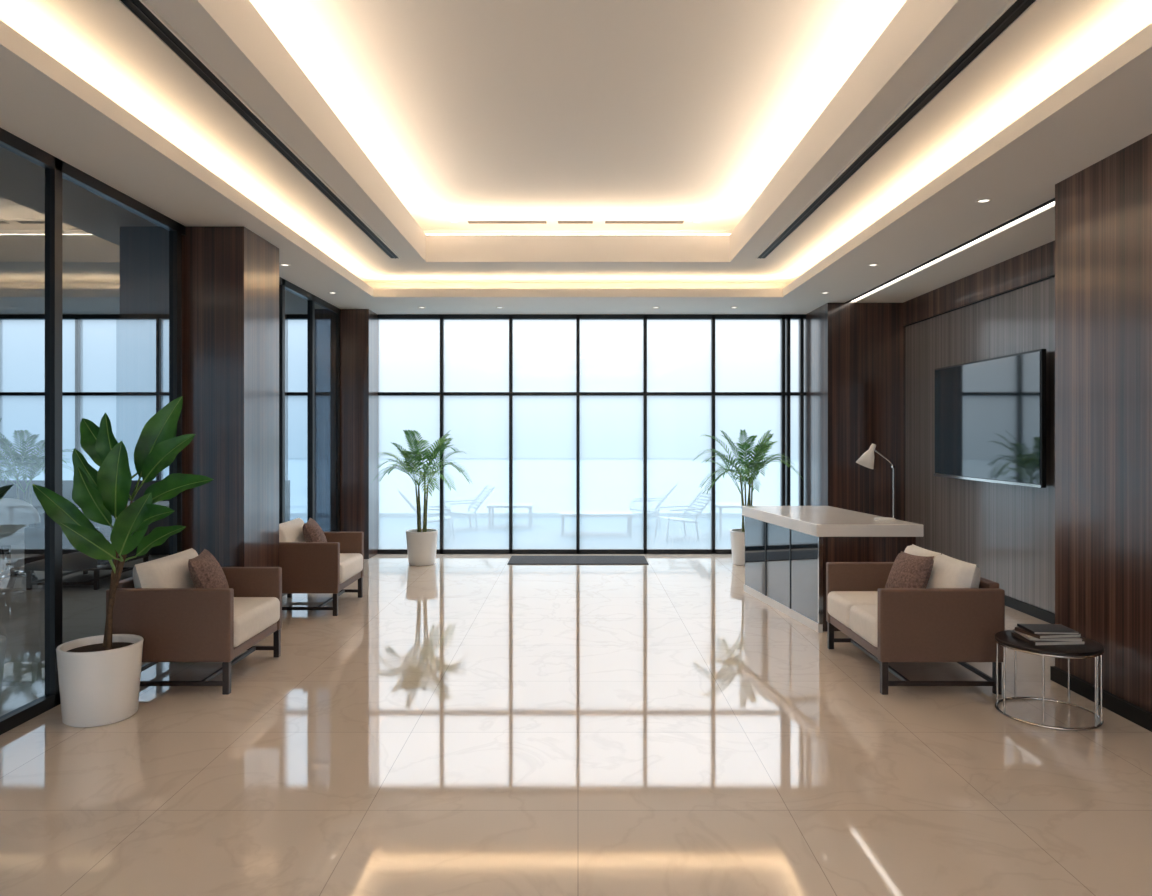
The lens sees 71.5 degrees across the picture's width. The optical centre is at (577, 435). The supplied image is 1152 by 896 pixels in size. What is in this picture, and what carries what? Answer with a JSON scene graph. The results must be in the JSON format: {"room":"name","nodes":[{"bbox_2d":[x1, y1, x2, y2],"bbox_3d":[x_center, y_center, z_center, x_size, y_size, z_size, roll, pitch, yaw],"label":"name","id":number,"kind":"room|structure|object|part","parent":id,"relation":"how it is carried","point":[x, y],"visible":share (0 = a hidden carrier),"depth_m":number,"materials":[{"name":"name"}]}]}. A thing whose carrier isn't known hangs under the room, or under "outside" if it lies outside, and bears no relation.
{"room":"lobby","nodes":[
{"label":"lobby","id":0,"kind":"room"},
{"bbox_2d":[0,146,306,313],"bbox_3d":[-5.560,-1.680,3.975,4.880,0.060,13.950,0,0,0],"label":"glass panel","id":1,"kind":"object","parent":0,"point":[115,260],"depth_m":7.23,"materials":[{"name":"clear glass"}]},
{"bbox_2d":[182,226,278,566],"bbox_3d":[-2.925,-0.025,6.670,0.590,3.250,0.740,0,0,0],"label":"wall column","id":2,"kind":"structure","parent":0,"point":[230,274],"depth_m":6.30,"materials":[{"name":"brown wood"}]},
{"bbox_2d":[285,314,287,479],"bbox_3d":[-4.075,-0.025,10.200,0.250,3.250,1.400,0,0,0],"label":"wall","id":3,"kind":"structure","parent":0,"point":[286,319],"depth_m":10.84,"materials":[{"name":"glass"}]},
{"bbox_2d":[0,480,289,554],"bbox_3d":[-5.950,1.100,10.810,4.100,1.000,0.060,0,0,0],"label":"sill","id":4,"kind":"structure","parent":3,"relation":"attached to","point":[9,490],"depth_m":10.78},
{"bbox_2d":[0,314,306,479],"bbox_3d":[-5.610,-0.025,10.900,4.780,3.250,0.100,0,0,0],"label":"window","id":5,"kind":"structure","parent":3,"relation":"in","point":[78,318],"depth_m":10.86,"materials":[{"name":"black metal"}]},
{"bbox_2d":[340,309,378,558],"bbox_3d":[-2.970,-0.025,10.675,0.500,3.250,0.550,0,0,0],"label":"wall column","id":6,"kind":"structure","parent":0,"point":[359,328],"depth_m":10.40,"materials":[{"name":"brown wood"}]},
{"bbox_2d":[0,554,1151,895],"bbox_3d":[-1.900,1.650,3.975,12.200,0.100,13.950,0,0,0],"label":"floor","id":7,"kind":"structure","parent":0,"point":[463,724],"depth_m":3.99,"materials":[{"name":"beige tile"}]},
{"bbox_2d":[0,498,39,584],"bbox_3d":[-6.252,1.149,8.744,0.648,0.902,0.630,0,0,-36],"label":"swivel chair","id":8,"kind":"object","parent":7,"relation":"on","point":[15,514],"visible":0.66,"depth_m":8.95,"materials":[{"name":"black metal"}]},
{"bbox_2d":[0,430,84,566],"bbox_3d":[-6.872,0.760,9.930,1.253,1.679,1.313,0,0,0],"label":"potted palm","id":9,"kind":"object","parent":7,"relation":"on","point":[35,463],"visible":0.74,"depth_m":9.78,"materials":[{"name":"green plant"}]},
{"bbox_2d":[24,508,148,589],"bbox_3d":[-5.355,1.196,8.800,0.790,0.808,1.000,0,0,0],"label":"armchair","id":10,"kind":"object","parent":7,"relation":"on","point":[73,560],"visible":0.37,"depth_m":8.30,"materials":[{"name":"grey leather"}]},
{"bbox_2d":[32,396,213,727],"bbox_3d":[-2.549,0.686,4.522,1.038,1.828,0.506,0,0,0],"label":"leaf plant","id":11,"kind":"object","parent":7,"relation":"on","point":[99,676],"visible":1,"depth_m":4.44,"materials":[{"name":"green plant"}]},
{"bbox_2d":[127,501,168,506],"bbox_3d":[-5.350,1.230,10.250,1.300,0.740,0.640,0,0,0],"label":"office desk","id":12,"kind":"object","parent":7,"relation":"on","point":[163,503],"visible":0.02,"depth_m":10.19,"materials":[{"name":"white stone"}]},
{"bbox_2d":[0,128,339,734],"bbox_3d":[-3.120,-0.025,3.700,0.060,3.250,13.400,0,0,0],"label":"window frame","id":13,"kind":"structure","parent":7,"relation":"on","point":[55,168],"depth_m":6.16,"materials":[{"name":"black metal"}]},
{"bbox_2d":[106,548,281,694],"bbox_3d":[-2.525,1.196,5.380,0.790,0.808,0.880,0,0,0],"label":"armchair","id":14,"kind":"object","parent":7,"relation":"on","point":[185,606],"visible":0.91,"depth_m":4.95,"materials":[{"name":"beige leather"}]},
{"bbox_2d":[188,549,228,587],"bbox_3d":[-2.520,0.975,5.468,0.220,0.366,0.385,0,0,-15],"label":"throw pillow","id":15,"kind":"object","parent":14,"relation":"on","point":[204,571],"depth_m":5.35,"materials":[{"name":"brown fabric"}]},
{"bbox_2d":[234,597,279,646],"bbox_3d":[-2.475,1.242,5.380,0.690,0.185,0.744,0,0,0],"label":"seat cushion","id":16,"kind":"object","parent":14,"relation":"on","point":[254,617],"depth_m":5.37,"materials":[{"name":"beige fabric"}]},
{"bbox_2d":[279,518,363,615],"bbox_3d":[-2.505,1.196,7.530,0.790,0.808,0.860,0,0,0],"label":"armchair","id":17,"kind":"object","parent":7,"relation":"on","point":[311,559],"visible":0.84,"depth_m":7.11,"materials":[{"name":"beige leather"}]},
{"bbox_2d":[303,518,326,541],"bbox_3d":[-2.500,0.975,7.616,0.220,0.366,0.385,0,0,-15],"label":"throw pillow","id":18,"kind":"object","parent":17,"relation":"on","point":[312,532],"depth_m":7.48,"materials":[{"name":"brown fabric"}]},
{"bbox_2d":[340,553,362,583],"bbox_3d":[-2.455,1.242,7.530,0.690,0.185,0.724,0,0,0],"label":"seat cushion","id":19,"kind":"object","parent":17,"relation":"on","point":[351,564],"depth_m":7.52,"materials":[{"name":"beige fabric"}]},
{"bbox_2d":[376,430,472,565],"bbox_3d":[-1.943,0.761,10.006,1.262,1.678,1.192,0,0,-37],"label":"potted palm","id":20,"kind":"object","parent":7,"relation":"on","point":[421,543],"visible":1,"depth_m":9.88,"materials":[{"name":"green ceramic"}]},
{"bbox_2d":[507,556,648,564],"bbox_3d":[0.000,1.594,10.285,1.760,0.012,0.670,0,0,0],"label":"doormat","id":21,"kind":"object","parent":7,"relation":"on","point":[514,560],"visible":1,"depth_m":10.20,"materials":[{"name":"grey fabric"}]},
{"bbox_2d":[377,314,805,553],"bbox_3d":[0.154,-0.025,10.900,5.872,3.250,0.100,0,0,0],"label":"window","id":22,"kind":"structure","parent":7,"relation":"on","point":[784,393],"depth_m":10.85,"materials":[{"name":"black metal"}]},
{"bbox_2d":[693,430,800,565],"bbox_3d":[2.059,0.761,9.972,1.238,1.678,1.231,0,0,-38],"label":"potted palm","id":23,"kind":"object","parent":7,"relation":"on","point":[737,536],"visible":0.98,"depth_m":9.89,"materials":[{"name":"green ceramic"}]},
{"bbox_2d":[742,506,923,632],"bbox_3d":[2.250,1.160,7.380,0.882,0.880,1.889,0,0,-7],"label":"reception desk","id":24,"kind":"object","parent":7,"relation":"on","point":[788,549],"visible":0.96,"depth_m":6.88,"materials":[{"name":"white stone"}]},
{"bbox_3d":[1.853,1.175,7.380,0.022,0.710,1.745,0,0,-8],"label":"glass","id":25,"kind":"part","parent":24,"relation":"part of","materials":[{"name":"grey"}]},
{"bbox_2d":[742,506,923,536],"bbox_3d":[2.250,0.770,7.380,0.882,0.100,1.889,0,0,-7],"label":"countertop","id":26,"kind":"structure","parent":24,"relation":"on","point":[818,521],"depth_m":6.82,"materials":[{"name":"white stone"}]},
{"bbox_2d":[856,443,895,520],"bbox_3d":[2.552,0.392,6.860,0.332,0.656,0.176,0,0,0],"label":"desk lamp","id":27,"kind":"object","parent":24,"relation":"on","point":[867,459],"visible":1,"depth_m":6.83,"materials":[{"name":"white metal"}]},
{"bbox_2d":[826,544,1004,694],"bbox_3d":[2.245,1.196,5.490,0.790,0.808,1.100,0,0,0],"label":"armchair","id":28,"kind":"object","parent":7,"relation":"on","point":[923,605],"visible":0.98,"depth_m":4.95,"materials":[{"name":"beige leather"}]},
{"bbox_2d":[885,551,933,587],"bbox_3d":[2.240,0.975,5.435,0.220,0.366,0.385,0,0,-15],"label":"throw pillow","id":29,"kind":"object","parent":28,"relation":"on","point":[907,570],"depth_m":5.34,"materials":[{"name":"brown fabric"}]},
{"bbox_2d":[994,629,1103,730],"bbox_3d":[2.700,1.387,4.600,0.544,0.425,0.544,0,0,0],"label":"side table","id":30,"kind":"object","parent":7,"relation":"on","point":[1091,649],"visible":0.78,"depth_m":4.46,"materials":[{"name":"silver metal"}]},
{"bbox_2d":[1011,624,1084,645],"bbox_3d":[2.700,1.139,4.600,0.310,0.072,0.241,0,0,0],"label":"magazine stack","id":31,"kind":"object","parent":30,"relation":"on","point":[1034,634],"visible":1,"depth_m":4.51,"materials":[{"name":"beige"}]},
{"bbox_2d":[0,0,1151,313],"bbox_3d":[0.540,-2.080,3.950,7.320,0.860,13.900,0,0,0],"label":"ceiling","id":32,"kind":"structure","parent":0,"point":[729,116],"depth_m":5.55,"materials":[{"name":"white paint"}]},
{"bbox_2d":[116,0,400,258],"bbox_3d":[-1.940,-1.891,3.800,0.112,0.018,9.400,0,0,0],"label":"ceiling air vent","id":33,"kind":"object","parent":32,"relation":"attached to","point":[142,11],"depth_m":4.53,"materials":[{"name":"black metal"}]},
{"bbox_2d":[465,219,685,223],"bbox_3d":[-0.025,-2.454,9.170,2.510,0.012,0.160,0,0,0],"label":"ceiling air vent","id":34,"kind":"object","parent":32,"relation":"in","point":[469,221],"depth_m":9.13,"materials":[{"name":"white metal"}]},
{"bbox_2d":[426,234,729,234],"bbox_3d":[0.000,-2.200,3.970,3.536,0.060,9.756,0,0,0],"label":"led strip","id":35,"kind":"object","parent":32,"relation":"attached to","point":[426,234],"visible":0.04,"depth_m":8.84,"materials":[{"name":"white plastic"}]},
{"bbox_2d":[755,0,1039,258],"bbox_3d":[1.940,-1.891,3.800,0.112,0.018,9.400,0,0,0],"label":"ceiling air vent","id":36,"kind":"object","parent":32,"relation":"attached to","point":[1013,11],"depth_m":4.53,"materials":[{"name":"black metal"}]},
{"bbox_2d":[845,198,1054,302],"bbox_3d":[3.360,-1.683,7.575,0.120,0.074,4.650,0,0,0],"label":"ceiling light","id":37,"kind":"object","parent":32,"relation":"attached to","point":[1052,201],"visible":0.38,"depth_m":6.92,"materials":[{"name":"white plastic"}]},
{"bbox_2d":[975,198,991,202],"bbox_3d":[2.840,-1.646,5.600,0.104,0.008,0.104,0,0,0],"label":"recessed light","id":38,"kind":"object","parent":32,"relation":"in","point":[983,200],"visible":1,"depth_m":5.59,"materials":[{"name":"white paint"}]},
{"bbox_2d":[804,303,904,520],"bbox_3d":[3.645,-0.025,10.425,1.110,3.250,1.050,0,0,0],"label":"wall column","id":39,"kind":"structure","parent":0,"point":[854,353],"depth_m":9.90,"materials":[{"name":"brown wood"}]},
{"bbox_2d":[903,240,1054,613],"bbox_3d":[4.110,-0.025,7.575,0.180,3.250,4.650,0,0,0],"label":"wall","id":40,"kind":"structure","parent":0,"point":[1007,307],"depth_m":7.91,"materials":[{"name":"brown wood"}]},
{"bbox_2d":[934,349,1045,487],"bbox_3d":[3.986,-0.150,7.800,0.128,1.180,2.040,0,0,0],"label":"television","id":41,"kind":"object","parent":40,"relation":"attached to","point":[990,414],"visible":1,"depth_m":7.54,"materials":[{"name":"black glass"}]},
{"bbox_3d":[3.929,0.427,7.800,0.013,0.025,2.040,0,0,0],"label":"trim","id":42,"kind":"part","parent":41,"relation":"part of","materials":[{"name":"silver metal"}]},
{"bbox_2d":[1005,595,1054,623],"bbox_3d":[4.040,1.555,7.575,0.020,0.090,4.650,0,0,0],"label":"baseboard","id":43,"kind":"structure","parent":40,"relation":"attached to","point":[1031,610],"depth_m":7.12,"materials":[{"name":"black wood"}]},
{"bbox_2d":[1055,134,1151,712],"bbox_3d":[3.665,-0.025,1.125,1.070,3.250,8.250,0,0,0],"label":"wall","id":44,"kind":"structure","parent":0,"point":[1103,211],"depth_m":4.73,"materials":[{"name":"brown wood"}]},
{"bbox_2d":[1050,666,1151,731],"bbox_3d":[3.115,1.555,1.125,0.030,0.090,8.250,0,0,0],"label":"baseboard","id":45,"kind":"structure","parent":44,"relation":"attached to","point":[1125,709],"depth_m":4.68,"materials":[{"name":"black wood"}]},
{"label":"outside","id":46,"kind":"structure","parent":0,"visible":0},
{"bbox_2d":[290,517,744,548],"bbox_3d":[0.000,1.670,13.975,28.000,0.100,6.050,0,0,0],"label":"terrace floor","id":47,"kind":"structure","parent":46,"point":[544,532],"depth_m":13.29,"materials":[{"name":"white tile"}]},
{"bbox_2d":[2,458,797,516],"bbox_3d":[0.000,1.030,16.000,28.000,1.180,0.060,0,0,0],"label":"sea","id":48,"kind":"structure","parent":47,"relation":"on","point":[606,484],"depth_m":16.00,"materials":[{"name":"blue liquid"}]},
{"bbox_2d":[398,490,454,538],"bbox_3d":[-2.404,1.246,12.676,0.852,0.751,0.541,0,0,-15],"label":"lounge chair","id":49,"kind":"object","parent":47,"relation":"on","point":[446,517],"visible":0.8,"depth_m":12.52,"materials":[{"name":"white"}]},
{"bbox_2d":[444,485,494,531],"bbox_3d":[-1.922,1.246,13.921,0.852,0.751,0.541,0,0,-20],"label":"lounge chair","id":50,"kind":"object","parent":47,"relation":"on","point":[475,501],"visible":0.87,"depth_m":13.80,"materials":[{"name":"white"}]},
{"bbox_2d":[487,503,533,527],"bbox_3d":[-1.200,1.420,14.300,0.800,0.400,0.600,0,0,0],"label":"table","id":51,"kind":"object","parent":47,"relation":"on","point":[529,506],"visible":0.98,"depth_m":14.03,"materials":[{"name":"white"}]},
{"bbox_2d":[559,511,633,535],"bbox_3d":[0.300,1.440,13.200,1.200,0.360,0.600,0,0,0],"label":"table","id":52,"kind":"object","parent":47,"relation":"on","point":[628,514],"visible":1,"depth_m":12.93,"materials":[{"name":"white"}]},
{"bbox_2d":[630,484,676,527],"bbox_3d":[1.341,1.246,14.369,0.852,0.751,0.541,0,0,10],"label":"lounge chair","id":53,"kind":"object","parent":47,"relation":"on","point":[637,508],"visible":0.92,"depth_m":14.16,"materials":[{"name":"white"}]},
{"bbox_2d":[654,490,716,540],"bbox_3d":[1.704,1.246,12.724,0.852,0.751,0.541,0,0,-15],"label":"lounge chair","id":54,"kind":"object","parent":47,"relation":"on","point":[693,509],"visible":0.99,"depth_m":12.66,"materials":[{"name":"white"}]},
{"bbox_2d":[715,502,760,536],"bbox_3d":[2.600,1.370,13.200,0.700,0.500,0.700,0,0,0],"label":"table","id":55,"kind":"object","parent":47,"relation":"on","point":[720,505],"visible":0.37,"depth_m":12.89,"materials":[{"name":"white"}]}
]}

